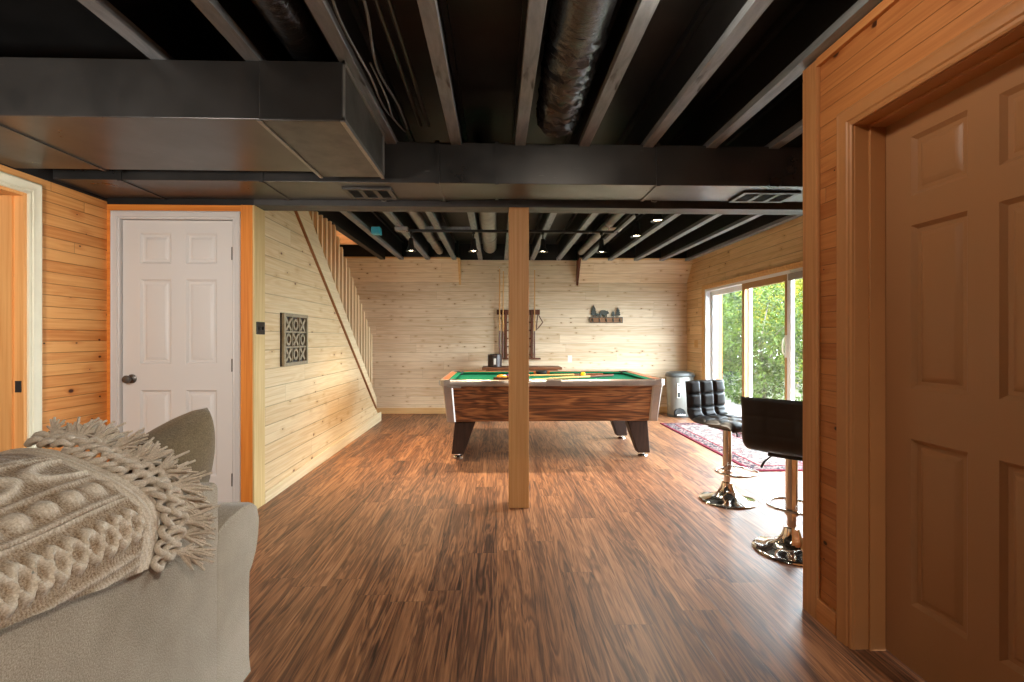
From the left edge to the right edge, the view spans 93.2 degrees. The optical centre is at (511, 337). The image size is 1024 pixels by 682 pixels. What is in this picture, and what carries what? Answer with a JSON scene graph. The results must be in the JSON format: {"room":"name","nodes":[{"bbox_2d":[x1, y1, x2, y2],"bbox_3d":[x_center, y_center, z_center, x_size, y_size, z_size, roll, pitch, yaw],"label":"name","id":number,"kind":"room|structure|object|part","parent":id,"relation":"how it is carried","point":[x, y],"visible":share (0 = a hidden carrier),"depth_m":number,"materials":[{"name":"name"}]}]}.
{"room":"basement game room","nodes":[
{"label":"basement game room","id":0,"kind":"room"},
{"bbox_2d":[0,164,106,457],"bbox_3d":[-2.772,0.133,0.343,0.120,2.155,6.060,0,0,-2],"label":"wall","id":1,"kind":"structure","parent":0,"point":[74,223],"depth_m":3.08,"materials":[{"name":"brown wood"}]},
{"bbox_2d":[0,171,41,451],"bbox_3d":[-2.826,0.154,2.321,0.156,2.112,1.062,0,0,-2],"label":"door frame","id":2,"kind":"structure","parent":1,"relation":"in","point":[20,198],"depth_m":2.76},
{"bbox_3d":[-2.817,0.278,2.761,0.033,0.065,0.004,0,0,-2],"label":"strike plate","id":3,"kind":"part","parent":2,"relation":"part of","materials":[{"name":"grey"}]},
{"bbox_2d":[0,163,106,200],"bbox_3d":[-2.772,-1.228,0.343,0.120,0.565,6.060,0,0,-2],"label":"trim","id":4,"kind":"structure","parent":1,"relation":"attached to","point":[46,174],"depth_m":2.92,"materials":[{"name":"black paint"}]},
{"bbox_2d":[107,204,240,461],"bbox_3d":[-2.351,0.141,3.428,0.916,2.137,0.120,0,0,-2],"label":"wall","id":5,"kind":"structure","parent":0,"point":[139,207],"depth_m":3.36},
{"bbox_2d":[110,210,240,501],"bbox_3d":[-2.330,0.165,3.390,0.880,2.090,0.157,0,0,-2],"label":"door","id":6,"kind":"structure","parent":5,"relation":"in","point":[175,276],"depth_m":3.38,"materials":[{"name":"white"}]},
{"bbox_3d":[-2.644,0.284,3.336,0.064,0.064,0.069,0,0,-2],"label":"knob","id":7,"kind":"part","parent":6,"relation":"part of","materials":[{"name":"grey"}]},
{"bbox_2d":[107,198,253,204],"bbox_3d":[-2.309,-1.219,3.445,1.000,0.582,0.148,0,0,-2],"label":"trim","id":8,"kind":"structure","parent":5,"relation":"attached to","point":[143,201],"depth_m":3.37,"materials":[{"name":"black paint"}]},
{"bbox_2d":[265,211,377,490],"bbox_3d":[-2.426,-0.680,5.569,1.140,3.780,4.284,0,0,-2],"label":"wall","id":9,"kind":"structure","parent":0,"point":[310,407],"depth_m":4.24,"materials":[{"name":"brown wood"}]},
{"bbox_2d":[280,313,307,366],"bbox_3d":[-1.810,0.013,4.038,0.035,0.425,0.475,0,0,-2],"label":"wall art","id":10,"kind":"object","parent":9,"relation":"attached to","point":[293,327],"visible":1,"depth_m":3.99,"materials":[{"name":"black"}]},
{"bbox_2d":[265,412,380,503],"bbox_3d":[-1.862,1.143,5.307,0.012,0.135,3.555,0,0,-2],"label":"baseboard","id":11,"kind":"structure","parent":9,"relation":"attached to","point":[330,451],"depth_m":4.61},
{"bbox_2d":[294,211,376,408],"bbox_3d":[-1.871,-0.106,5.326,0.054,2.188,2.895,0,0,-2],"label":"stair railing","id":12,"kind":"object","parent":9,"relation":"on","point":[319,233],"visible":0.88,"depth_m":5.25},
{"bbox_2d":[0,0,794,244],"bbox_3d":[-0.764,-1.550,2.564,7.834,0.080,10.674,0,0,-2],"label":"ceiling","id":13,"kind":"structure","parent":0,"point":[485,33],"depth_m":2.55,"materials":[{"name":"black paint"}]},
{"bbox_2d":[78,0,403,259],"bbox_3d":[-1.541,-1.355,2.403,0.065,0.300,10.100,0,0,-2],"label":"joist","id":14,"kind":"object","parent":13,"relation":"attached to","point":[160,29],"visible":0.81,"depth_m":2.14,"materials":[{"name":"black paint"}]},
{"bbox_2d":[371,227,381,234],"bbox_3d":[-1.533,-1.210,5.471,0.100,0.080,0.108,0,0,-2],"label":"junction box","id":15,"kind":"object","parent":14,"relation":"attached to","point":[374,230],"visible":1,"depth_m":5.43,"materials":[{"name":"teal plastic"}]},
{"bbox_2d":[251,0,337,61],"bbox_3d":[-0.864,-1.325,0.098,0.186,0.186,5.250,0,0,-2],"label":"duct","id":16,"kind":"object","parent":13,"relation":"hanging from","point":[291,21],"visible":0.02,"depth_m":1.99,"materials":[{"name":"grey"}]},
{"bbox_2d":[191,0,429,259],"bbox_3d":[-1.136,-1.355,2.416,0.065,0.300,10.100,0,0,-2],"label":"joist","id":17,"kind":"object","parent":13,"relation":"attached to","point":[240,22],"visible":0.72,"depth_m":2.07,"materials":[{"name":"black paint"}]},
{"bbox_2d":[0,57,384,178],"bbox_3d":[-1.755,-1.070,2.441,2.035,0.268,0.750,0,0,-2],"label":"duct","id":18,"kind":"object","parent":17,"relation":"hanging from","point":[56,113],"visible":1,"depth_m":2.10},
{"bbox_2d":[395,226,508,252],"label":"track light","id":19,"kind":"object","parent":17,"relation":"attached to","point":[473,249],"depth_m":5.25,"materials":[{"name":"black metal"}]},
{"bbox_2d":[529,214,642,252],"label":"track light","id":20,"kind":"object","parent":17,"relation":"attached to","point":[636,233],"depth_m":5.28,"materials":[{"name":"black metal"}]},
{"bbox_3d":[0.033,-1.165,4.513,2.310,0.026,1.580,0,0,-2],"label":"rail","id":21,"kind":"part","parent":20,"relation":"part of","materials":[{"name":"black metal"}]},
{"bbox_2d":[650,214,664,222],"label":"track light","id":22,"kind":"object","parent":17,"relation":"attached to","point":[656,218],"depth_m":3.87,"materials":[{"name":"black metal"}]},
{"bbox_2d":[317,211,384,259],"bbox_3d":[-1.926,-1.350,5.492,0.075,0.290,3.900,0,0,-2],"label":"stair trimmer","id":23,"kind":"structure","parent":13,"relation":"attached to","point":[345,226],"depth_m":5.84},
{"bbox_2d":[304,0,455,259],"bbox_3d":[-0.732,-1.355,2.428,0.065,0.300,10.100,0,0,-2],"label":"joist","id":24,"kind":"object","parent":13,"relation":"attached to","point":[323,11],"visible":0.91,"depth_m":2.34,"materials":[{"name":"black paint"}]},
{"bbox_2d":[332,0,394,118],"bbox_3d":[-0.637,-1.250,1.781,0.049,0.091,2.402,0,0,-3],"label":"cable","id":25,"kind":"object","parent":24,"relation":"attached to","point":[333,1],"visible":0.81,"depth_m":2.06,"materials":[{"name":"grey plastic"}]},
{"bbox_2d":[362,0,407,128],"bbox_3d":[-0.563,-1.264,1.784,0.059,0.102,2.402,0,0,-3],"label":"cable","id":26,"kind":"object","parent":24,"relation":"hanging from","point":[364,1],"visible":1,"depth_m":2.09,"materials":[{"name":"grey plastic"}]},
{"bbox_2d":[369,62,405,132],"bbox_3d":[-0.646,-1.239,2.581,0.030,0.070,0.802,0,0,-2],"label":"cable","id":27,"kind":"object","parent":24,"relation":"hanging from","point":[370,63],"visible":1,"depth_m":2.44,"materials":[{"name":"grey plastic"}]},
{"bbox_2d":[373,0,421,126],"bbox_3d":[-0.478,-1.310,0.235,0.022,0.022,5.500,0,0,-2],"label":"conduit","id":28,"kind":"object","parent":24,"relation":"attached to","point":[376,2],"visible":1,"depth_m":2.24,"materials":[{"name":"grey metal"}]},
{"bbox_2d":[53,140,802,201],"bbox_3d":[0.096,-1.095,3.229,5.794,0.271,0.405,0,0,-2],"label":"ceiling beam","id":29,"kind":"structure","parent":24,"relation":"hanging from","point":[414,171],"depth_m":3.06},
{"bbox_2d":[342,187,396,198],"bbox_3d":[-0.936,-0.958,3.202,0.310,0.016,0.220,0,0,-2],"label":"air register","id":30,"kind":"object","parent":29,"relation":"attached to","point":[352,192],"visible":1,"depth_m":3.18,"materials":[{"name":"grey metal"}]},
{"bbox_2d":[728,191,800,202],"bbox_3d":[1.708,-0.958,3.285,0.380,0.016,0.220,0,0,-2],"label":"air register","id":31,"kind":"object","parent":29,"relation":"attached to","point":[745,196],"visible":1,"depth_m":3.27,"materials":[{"name":"grey metal"}]},
{"bbox_2d":[425,226,477,229],"bbox_3d":[-0.702,-1.270,5.621,0.610,0.040,0.040,0,0,-2],"label":"brace","id":32,"kind":"object","parent":24,"relation":"attached to","point":[427,227],"visible":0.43,"depth_m":5.60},
{"bbox_2d":[408,212,442,253],"bbox_3d":[-1.031,-1.310,5.430,0.126,0.126,3.680,0,0,-2],"label":"duct","id":33,"kind":"object","parent":13,"relation":"hanging from","point":[417,217],"visible":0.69,"depth_m":5.83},
{"bbox_2d":[417,0,482,259],"bbox_3d":[-0.330,-1.355,2.441,0.065,0.300,10.100,0,0,-2],"label":"joist","id":34,"kind":"object","parent":13,"relation":"attached to","point":[435,17],"visible":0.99,"depth_m":2.34,"materials":[{"name":"black paint"}]},
{"bbox_2d":[386,0,429,126],"bbox_3d":[-0.428,-1.310,0.237,0.022,0.022,5.500,0,0,-2],"label":"conduit","id":35,"kind":"object","parent":34,"relation":"attached to","point":[389,2],"visible":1,"depth_m":2.24,"materials":[{"name":"grey metal"}]},
{"bbox_2d":[478,212,496,252],"bbox_3d":[-0.267,-1.320,5.304,0.212,0.212,3.380,0,0,-2],"label":"duct","id":36,"kind":"object","parent":13,"relation":"hanging from","point":[487,220],"visible":0.4,"depth_m":5.54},
{"bbox_2d":[504,0,546,259],"bbox_3d":[0.070,-1.355,2.453,0.065,0.300,10.100,0,0,-2],"label":"joist","id":37,"kind":"object","parent":13,"relation":"attached to","point":[533,11],"visible":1,"depth_m":2.27,"materials":[{"name":"black paint"}]},
{"bbox_2d":[536,0,616,137],"bbox_3d":[0.348,-1.334,0.267,0.300,0.285,5.312,0,0,-2],"label":"flexible duct","id":38,"kind":"object","parent":13,"relation":"hanging from","point":[576,36],"visible":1,"depth_m":2.14,"materials":[{"name":"grey"}]},
{"bbox_2d":[530,0,659,259],"bbox_3d":[0.473,-1.355,2.466,0.065,0.300,10.100,0,0,-2],"label":"joist","id":39,"kind":"object","parent":13,"relation":"attached to","point":[630,19],"visible":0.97,"depth_m":2.32,"materials":[{"name":"black paint"}]},
{"bbox_2d":[556,0,772,259],"bbox_3d":[0.878,-1.355,2.479,0.065,0.300,10.100,0,0,-2],"label":"joist","id":40,"kind":"object","parent":13,"relation":"attached to","point":[717,26],"visible":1,"depth_m":2.40,"materials":[{"name":"black paint"}]},
{"bbox_2d":[608,73,802,260],"bbox_3d":[1.613,-1.355,4.868,0.065,0.300,5.370,0,0,-2],"label":"joist","id":41,"kind":"object","parent":13,"relation":"attached to","point":[780,121],"visible":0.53,"depth_m":3.16,"materials":[{"name":"black paint"}]},
{"bbox_2d":[659,214,761,260],"bbox_3d":[2.422,-1.355,4.894,0.065,0.300,5.370,0,0,-2],"label":"joist","id":42,"kind":"object","parent":13,"relation":"attached to","point":[723,223],"visible":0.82,"depth_m":5.96,"materials":[{"name":"black paint"}]},
{"bbox_2d":[634,133,802,260],"bbox_3d":[2.018,-1.355,4.881,0.065,0.300,5.370,0,0,-2],"label":"joist","id":43,"kind":"object","parent":13,"relation":"attached to","point":[683,224],"visible":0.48,"depth_m":5.87,"materials":[{"name":"black paint"}]},
{"bbox_2d":[582,0,882,260],"bbox_3d":[1.223,-1.355,4.391,0.065,0.300,6.300,0,0,-2],"label":"joist","id":44,"kind":"object","parent":13,"relation":"attached to","point":[806,29],"visible":0.7,"depth_m":2.40,"materials":[{"name":"black paint"}]},
{"bbox_2d":[578,213,623,254],"bbox_3d":[1.089,-1.290,5.447,0.116,0.116,3.580,0,0,-2],"label":"duct","id":45,"kind":"object","parent":44,"relation":"attached to","point":[612,219],"visible":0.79,"depth_m":5.77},
{"bbox_2d":[685,215,802,260],"bbox_3d":[2.827,-1.355,4.906,0.065,0.300,5.370,0,0,-2],"label":"joist","id":46,"kind":"object","parent":13,"relation":"attached to","point":[762,223],"visible":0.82,"depth_m":5.94,"materials":[{"name":"black paint"}]},
{"bbox_2d":[346,258,692,407],"bbox_3d":[-0.046,-0.021,7.721,6.034,2.462,0.370,0,0,-2],"label":"wall","id":47,"kind":"structure","parent":0,"point":[425,326],"depth_m":7.77,"materials":[{"name":"brown wood"}]},
{"bbox_2d":[346,257,457,258],"bbox_3d":[-1.891,-1.241,7.653,2.100,0.022,0.390,0,0,-2],"label":"trim","id":48,"kind":"structure","parent":47,"relation":"on","point":[346,257],"depth_m":7.47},
{"bbox_2d":[458,258,460,284],"bbox_3d":[-0.830,-1.045,7.624,0.030,0.390,0.275,0,0,-2],"label":"trim","id":49,"kind":"structure","parent":47,"relation":"attached to","point":[459,260],"depth_m":7.67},
{"bbox_2d":[340,241,686,260],"bbox_3d":[-0.046,-1.381,7.734,5.794,0.258,0.365,0,0,-2],"label":"trim","id":50,"kind":"structure","parent":47,"relation":"attached to","point":[462,252],"depth_m":7.62,"materials":[{"name":"black paint"}]},
{"bbox_2d":[497,309,540,359],"bbox_3d":[0.089,-0.057,7.746,0.735,0.797,0.090,0,0,-2],"label":"cue rack","id":51,"kind":"object","parent":47,"relation":"attached to","point":[506,312],"visible":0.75,"depth_m":7.73,"materials":[{"name":"brown wood"}]},
{"bbox_2d":[499,267,499,353],"bbox_3d":[-0.198,-0.406,7.717,0.028,1.447,0.029,0,0,-2],"label":"pool cue","id":52,"kind":"object","parent":51,"relation":"in","point":[499,267],"visible":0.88,"depth_m":7.70,"materials":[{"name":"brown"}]},
{"bbox_2d":[502,270,503,357],"bbox_3d":[-0.146,-0.387,7.718,0.030,1.407,0.029,0,0,-2],"label":"pool cue","id":53,"kind":"object","parent":51,"relation":"in","point":[503,270],"visible":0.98,"depth_m":7.71,"materials":[{"name":"brown"}]},
{"bbox_3d":[0.111,-0.069,7.761,0.450,0.773,0.060,0,0,-2],"label":"panel","id":54,"kind":"part","parent":51,"relation":"part of","materials":[{"name":"brown wood"}]},
{"bbox_2d":[533,268,534,357],"bbox_3d":[0.357,-0.397,7.734,0.028,1.427,0.029,0,0,-2],"label":"pool cue","id":55,"kind":"object","parent":51,"relation":"in","point":[534,268],"visible":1,"depth_m":7.72,"materials":[{"name":"brown"}]},
{"bbox_2d":[536,313,542,329],"bbox_3d":[0.440,-0.256,7.747,0.120,0.279,0.014,0,0,-2],"label":"triangle","id":56,"kind":"object","parent":51,"relation":"hanging from","point":[537,313],"visible":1,"depth_m":7.74,"materials":[{"name":"brown wood"}]},
{"bbox_2d":[376,407,666,413],"bbox_3d":[-0.047,1.163,7.777,5.794,0.095,0.018,0,0,-2],"label":"baseboard","id":57,"kind":"structure","parent":47,"relation":"attached to","point":[661,409],"depth_m":7.72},
{"bbox_2d":[576,258,580,284],"bbox_3d":[1.059,-1.045,7.684,0.030,0.390,0.275,0,0,-2],"label":"trim","id":58,"kind":"structure","parent":47,"relation":"attached to","point":[578,262],"depth_m":7.71,"materials":[{"name":"brown wood"}]},
{"bbox_2d":[590,305,622,322],"bbox_3d":[1.521,-0.388,7.801,0.538,0.294,0.069,0,0,-2],"label":"coat rack","id":59,"kind":"object","parent":47,"relation":"attached to","point":[605,319],"visible":1,"depth_m":7.81,"materials":[{"name":"orange wood"}]},
{"bbox_2d":[581,258,693,259],"bbox_3d":[1.954,-1.241,7.774,1.794,0.022,0.390,0,0,-2],"label":"trim","id":60,"kind":"structure","parent":47,"relation":"on","point":[581,258],"depth_m":7.58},
{"bbox_2d":[243,413,925,681],"bbox_3d":[-0.764,1.270,2.564,7.834,0.120,10.674,0,0,-2],"label":"floor","id":61,"kind":"structure","parent":0,"point":[397,557],"depth_m":2.53,"materials":[{"name":"brown wood"}]},
{"bbox_2d":[0,482,258,681],"bbox_3d":[-1.345,0.726,0.535,0.945,0.869,2.395,0,0,-2],"label":"sofa","id":62,"kind":"object","parent":61,"relation":"on","point":[178,623],"visible":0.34,"depth_m":1.23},
{"bbox_2d":[0,417,220,629],"bbox_3d":[-1.054,0.409,0.534,0.558,0.401,1.646,0,0,0],"label":"throw blanket","id":63,"kind":"object","parent":62,"relation":"on","point":[72,526],"visible":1,"depth_m":1.09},
{"bbox_2d":[108,408,214,498],"bbox_3d":[-1.077,0.450,1.472,0.251,0.436,0.451,0,0,-2],"label":"throw pillow","id":64,"kind":"object","parent":62,"relation":"on","point":[194,431],"visible":0.16,"depth_m":1.48,"materials":[{"name":"fabric"}]},
{"bbox_3d":[-1.379,0.865,1.597,0.944,0.590,0.270,0,0,-2],"label":"arm","id":65,"kind":"part","parent":62,"relation":"part of"},
{"bbox_2d":[241,205,264,508],"bbox_3d":[-1.846,0.141,3.451,0.094,2.137,0.158,0,0,-2],"label":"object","id":66,"kind":"object","parent":61,"relation":"on","point":[252,216],"visible":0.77,"depth_m":3.37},
{"bbox_2d":[256,322,264,334],"bbox_3d":[-1.791,-0.070,3.461,0.018,0.090,0.120,0,0,-2],"label":"switch plate","id":67,"kind":"object","parent":66,"relation":"attached to","point":[260,326],"visible":1,"depth_m":3.45,"materials":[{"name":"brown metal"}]},
{"bbox_2d":[509,207,528,507],"bbox_3d":[0.048,0.140,3.513,0.142,2.140,0.140,0,0,-2],"label":"support post","id":68,"kind":"object","parent":61,"relation":"on","point":[518,216],"visible":1,"depth_m":3.44,"materials":[{"name":"brown wood"}]},
{"bbox_2d":[482,366,561,370],"bbox_3d":[0.146,0.825,7.448,1.200,0.770,0.440,0,0,-2],"label":"console table","id":69,"kind":"object","parent":61,"relation":"on","point":[503,368],"visible":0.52,"depth_m":7.24,"materials":[{"name":"brown wood"}]},
{"bbox_2d":[488,354,501,366],"bbox_3d":[-0.262,0.343,7.395,0.224,0.195,0.225,0,0,-2],"label":"metal tin","id":70,"kind":"object","parent":69,"relation":"on","point":[494,360],"visible":0.97,"depth_m":7.30,"materials":[{"name":"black metal"}]},
{"bbox_2d":[439,370,664,457],"bbox_3d":[0.384,0.807,5.379,2.250,0.806,1.368,0,0,-2],"label":"pool table","id":71,"kind":"object","parent":61,"relation":"on","point":[628,399],"visible":0.98,"depth_m":4.77,"materials":[{"name":"wood"}]},
{"bbox_3d":[-0.685,0.438,5.346,0.075,0.056,1.130,0,0,-2],"label":"rail","id":72,"kind":"part","parent":71,"relation":"part of","materials":[{"name":"brown wood"}]},
{"bbox_2d":[450,372,460,378],"bbox_3d":[-0.622,0.430,5.348,0.050,0.032,1.070,0,0,-2],"label":"cushion","id":73,"kind":"object","parent":71,"relation":"on","point":[456,375],"depth_m":5.43,"materials":[{"name":"fabric"}]},
{"bbox_3d":[-0.486,0.995,4.922,0.244,0.346,0.169,0,0,-2],"label":"leg","id":74,"kind":"part","parent":71,"relation":"part of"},
{"bbox_3d":[-0.174,0.438,5.990,0.937,0.056,0.075,0,0,-2],"label":"rail","id":75,"kind":"part","parent":71,"relation":"part of","materials":[{"name":"brown wood"}]},
{"bbox_2d":[462,372,533,374],"bbox_3d":[-0.172,0.430,5.928,0.877,0.032,0.050,0,0,-2],"label":"cushion","id":76,"kind":"object","parent":71,"relation":"on","point":[463,373],"depth_m":5.91,"materials":[{"name":"fabric"}]},
{"bbox_3d":[-0.133,0.440,4.695,0.937,0.065,0.030,0,0,-2],"label":"edge trim","id":77,"kind":"part","parent":71,"relation":"part of","materials":[{"name":"metal"}]},
{"bbox_2d":[493,377,508,379],"bbox_3d":[-0.025,0.429,5.238,0.350,0.032,0.298,0,0,-2],"label":"ball rack","id":78,"kind":"object","parent":71,"relation":"on","point":[494,378],"visible":0.21,"depth_m":5.09,"materials":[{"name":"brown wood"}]},
{"bbox_3d":[0.903,0.438,6.024,0.937,0.056,0.075,0,0,-2],"label":"rail","id":79,"kind":"part","parent":71,"relation":"part of","materials":[{"name":"fabric"}]},
{"bbox_2d":[529,373,602,375],"bbox_3d":[0.494,0.425,5.605,1.142,0.028,0.029,0,0,-5],"label":"pool cue","id":80,"kind":"object","parent":71,"relation":"on","point":[585,373],"visible":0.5,"depth_m":5.61,"materials":[{"name":"brown"}]},
{"bbox_2d":[529,374,613,379],"bbox_3d":[0.668,0.425,5.291,1.096,0.028,0.029,0,0,-27],"label":"pool cue","id":81,"kind":"object","parent":71,"relation":"on","point":[603,375],"visible":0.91,"depth_m":5.32,"materials":[{"name":"brown"}]},
{"bbox_2d":[550,371,620,373],"bbox_3d":[0.905,0.430,5.961,0.877,0.032,0.050,0,0,-2],"label":"cushion","id":82,"kind":"object","parent":71,"relation":"on","point":[551,372],"depth_m":5.95,"materials":[{"name":"fabric"}]},
{"bbox_3d":[0.942,0.438,4.769,0.937,0.056,0.075,0,0,-2],"label":"rail","id":83,"kind":"part","parent":71,"relation":"part of","materials":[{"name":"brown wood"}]},
{"bbox_3d":[0.943,0.440,4.729,0.937,0.065,0.030,0,0,-2],"label":"edge trim","id":84,"kind":"part","parent":71,"relation":"part of","materials":[{"name":"metal"}]},
{"bbox_3d":[1.254,0.995,5.837,0.244,0.346,0.169,0,0,-2],"label":"leg","id":85,"kind":"part","parent":71,"relation":"part of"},
{"bbox_2d":[622,372,648,378],"bbox_3d":[1.391,0.430,5.411,0.050,0.032,1.070,0,0,-2],"label":"cushion","id":86,"kind":"object","parent":71,"relation":"on","point":[629,374],"depth_m":5.46,"materials":[{"name":"fabric"}]},
{"bbox_3d":[1.282,0.995,4.978,0.244,0.346,0.169,0,0,-2],"label":"leg","id":87,"kind":"part","parent":71,"relation":"part of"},
{"bbox_3d":[1.453,0.438,5.413,0.075,0.056,1.130,0,0,-2],"label":"rail","id":88,"kind":"part","parent":71,"relation":"part of","materials":[{"name":"brown wood"}]},
{"bbox_2d":[665,371,694,417],"bbox_3d":[2.606,0.863,7.484,0.430,0.695,0.389,0,0,-2],"label":"trash can","id":89,"kind":"object","parent":61,"relation":"on","point":[675,380],"visible":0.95,"depth_m":7.36,"materials":[{"name":"silver metal"}]},
{"bbox_3d":[2.530,0.800,7.351,0.050,0.220,0.030,0,0,-2],"label":"label plate","id":90,"kind":"part","parent":89,"relation":"part of","materials":[{"name":"white plastic"}]},
{"bbox_3d":[2.606,0.556,7.505,0.430,0.083,0.346,0,0,-2],"label":"lid","id":91,"kind":"part","parent":89,"relation":"part of","materials":[{"name":"grey"}]},
{"bbox_2d":[685,379,760,509],"bbox_3d":[1.605,0.770,3.616,0.410,0.880,0.459,0,0,-26],"label":"bar stool","id":92,"kind":"object","parent":61,"relation":"on","point":[705,399],"visible":0.89,"depth_m":3.61,"materials":[{"name":"leather"}]},
{"bbox_3d":[1.525,0.481,3.783,0.410,0.303,0.090,0,0,-26],"label":"backrest","id":93,"kind":"part","parent":92,"relation":"part of","materials":[{"name":"leather"}]},
{"bbox_3d":[1.622,0.622,3.581,0.410,0.065,0.382,0,0,-26],"label":"seat","id":94,"kind":"part","parent":92,"relation":"part of","materials":[{"name":"leather"}]},
{"bbox_3d":[1.609,0.661,3.608,0.200,0.022,0.190,0,0,-26],"label":"seat plate","id":95,"kind":"part","parent":92,"relation":"part of","materials":[{"name":"black metal"}]},
{"bbox_2d":[660,423,802,471],"bbox_3d":[2.518,1.204,5.622,0.780,0.010,2.460,0,0,-2],"label":"area rug","id":96,"kind":"object","parent":61,"relation":"on","point":[710,438],"visible":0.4,"depth_m":5.35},
{"bbox_2d":[741,396,802,566],"bbox_3d":[1.586,0.770,2.748,0.410,0.880,0.459,0,0,43],"label":"bar stool","id":97,"kind":"object","parent":61,"relation":"on","point":[774,427],"visible":0.77,"depth_m":2.67,"materials":[{"name":"leather"}]},
{"bbox_3d":[1.513,0.712,2.798,0.142,0.092,0.014,0,0,28],"label":"lever","id":98,"kind":"part","parent":97,"relation":"part of","materials":[{"name":"black metal"}]},
{"bbox_3d":[1.460,0.481,2.613,0.410,0.303,0.090,0,0,43],"label":"backrest","id":99,"kind":"part","parent":97,"relation":"part of","materials":[{"name":"leather"}]},
{"bbox_3d":[1.613,0.622,2.776,0.410,0.065,0.382,0,0,43],"label":"seat","id":100,"kind":"part","parent":97,"relation":"part of","materials":[{"name":"leather"}]},
{"bbox_3d":[1.593,0.661,2.755,0.200,0.022,0.190,0,0,43],"label":"seat plate","id":101,"kind":"part","parent":97,"relation":"part of","materials":[{"name":"black metal"}]},
{"bbox_2d":[687,216,802,379],"bbox_3d":[3.002,-0.150,5.039,0.130,2.720,5.924,0,0,-2],"label":"wall","id":102,"kind":"structure","parent":0,"point":[782,244],"depth_m":6.33,"materials":[{"name":"brown wood"}]},
{"bbox_2d":[254,199,802,214],"bbox_3d":[0.586,-1.067,3.536,4.794,0.275,0.148,0,0,-2],"label":"support beam","id":103,"kind":"structure","parent":102,"relation":"attached to","point":[486,205],"depth_m":3.48,"materials":[{"name":"metal"}]},
{"bbox_2d":[694,340,697,347],"bbox_3d":[2.853,0.090,7.513,0.012,0.120,0.120,0,0,-2],"label":"outlet plate","id":104,"kind":"object","parent":102,"relation":"attached to","point":[695,341],"visible":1,"depth_m":7.50,"materials":[{"name":"brown wood"}]},
{"bbox_2d":[702,260,802,432],"bbox_3d":[2.961,0.214,5.496,0.163,1.992,3.524,0,0,-2],"label":"door","id":105,"kind":"structure","parent":102,"relation":"in","point":[745,283],"depth_m":6.10,"materials":[{"name":"white plastic"}]},
{"bbox_3d":[2.982,0.247,6.619,0.040,1.865,1.085,0,0,-2],"label":"fixed panel","id":106,"kind":"part","parent":105,"relation":"part of","materials":[{"name":"white plastic"}]},
{"bbox_3d":[2.910,0.214,5.494,0.026,1.992,3.524,0,0,-2],"label":"casing","id":107,"kind":"part","parent":105,"relation":"part of","materials":[{"name":"brown wood"}]},
{"bbox_3d":[2.948,0.247,5.647,0.040,1.865,0.976,0,0,-2],"label":"sliding panel","id":108,"kind":"part","parent":105,"relation":"part of","materials":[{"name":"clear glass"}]},
{"bbox_3d":[2.918,0.090,5.189,0.057,0.240,0.036,0,0,-2],"label":"handle","id":109,"kind":"part","parent":105,"relation":"part of","materials":[{"name":"white plastic"}]},
{"bbox_2d":[788,267,802,400],"bbox_3d":[2.960,0.245,4.470,0.080,1.930,1.349,0,0,-2],"label":"window","id":110,"kind":"structure","parent":102,"relation":"in","point":[797,273],"depth_m":5.10,"materials":[{"name":"white plastic"}]},
{"bbox_2d":[820,0,1010,610],"bbox_3d":[2.248,0.005,-0.166,1.704,2.410,4.727,0,0,-2],"label":"wall partition","id":111,"kind":"structure","parent":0,"point":[909,31],"depth_m":1.99,"materials":[{"name":"brown wood"}]},
{"bbox_2d":[803,60,819,618],"bbox_3d":[1.314,0.007,2.125,0.020,2.405,0.091,0,0,-2],"label":"trim","id":112,"kind":"structure","parent":111,"relation":"attached to","point":[811,74],"depth_m":2.11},
{"bbox_2d":[817,598,835,635],"bbox_3d":[1.389,1.164,-0.238,0.018,0.092,4.637,0,0,-2],"label":"baseboard","id":113,"kind":"structure","parent":111,"relation":"attached to","point":[826,615],"depth_m":2.02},
{"bbox_2d":[816,0,899,66],"bbox_3d":[1.389,-1.183,-0.238,0.018,0.035,4.637,0,0,-2],"label":"trim","id":114,"kind":"structure","parent":111,"relation":"attached to","point":[884,6],"depth_m":1.85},
{"bbox_2d":[836,0,1023,681],"bbox_3d":[1.411,0.155,1.495,0.186,2.109,0.918,0,0,-2],"label":"door","id":115,"kind":"structure","parent":111,"relation":"in","point":[930,162],"depth_m":1.65,"materials":[{"name":"brown"}]},
{"label":"outside","id":116,"kind":"structure","parent":0,"visible":0},
{"bbox_2d":[722,363,802,400],"bbox_3d":[13.233,1.445,12.422,20.766,0.230,36.000,0,0,-2],"label":"ground","id":117,"kind":"structure","parent":116,"point":[797,393],"depth_m":12.03,"materials":[{"name":"green plant"}]},
{"bbox_2d":[725,400,741,415],"bbox_3d":[4.014,1.284,6.379,1.975,0.088,6.500,0,0,-2],"label":"patio","id":118,"kind":"structure","parent":117,"relation":"on","point":[731,407],"depth_m":8.51,"materials":[{"name":"concrete"}]},
{"bbox_2d":[716,295,725,405],"bbox_3d":[3.465,-0.175,8.173,0.200,2.830,0.200,0,0,-2],"label":"porch post","id":119,"kind":"object","parent":118,"relation":"on","point":[718,297],"visible":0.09,"depth_m":8.11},
{"bbox_2d":[722,294,755,393],"bbox_3d":[4.818,0.128,11.669,1.965,2.715,1.968,0,0,-25],"label":"leafy shrub","id":120,"kind":"object","parent":117,"relation":"on","point":[730,371],"visible":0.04,"depth_m":11.25,"materials":[{"name":"green plant"}]},
{"bbox_2d":[722,284,802,403],"bbox_3d":[4.721,0.139,9.170,1.958,2.754,2.012,0,0,-2],"label":"trees","id":121,"kind":"object","parent":117,"relation":"on","point":[765,373],"visible":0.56,"depth_m":8.92,"materials":[{"name":"green plant"}]},
{"bbox_2d":[731,278,802,389],"bbox_3d":[7.380,-1.007,12.552,3.181,4.682,3.180,0,0,-2],"label":"leafy tree","id":122,"kind":"object","parent":117,"relation":"on","point":[798,282],"visible":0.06,"depth_m":12.19,"materials":[{"name":"green leaf"},{"name":"bark"}]}
]}

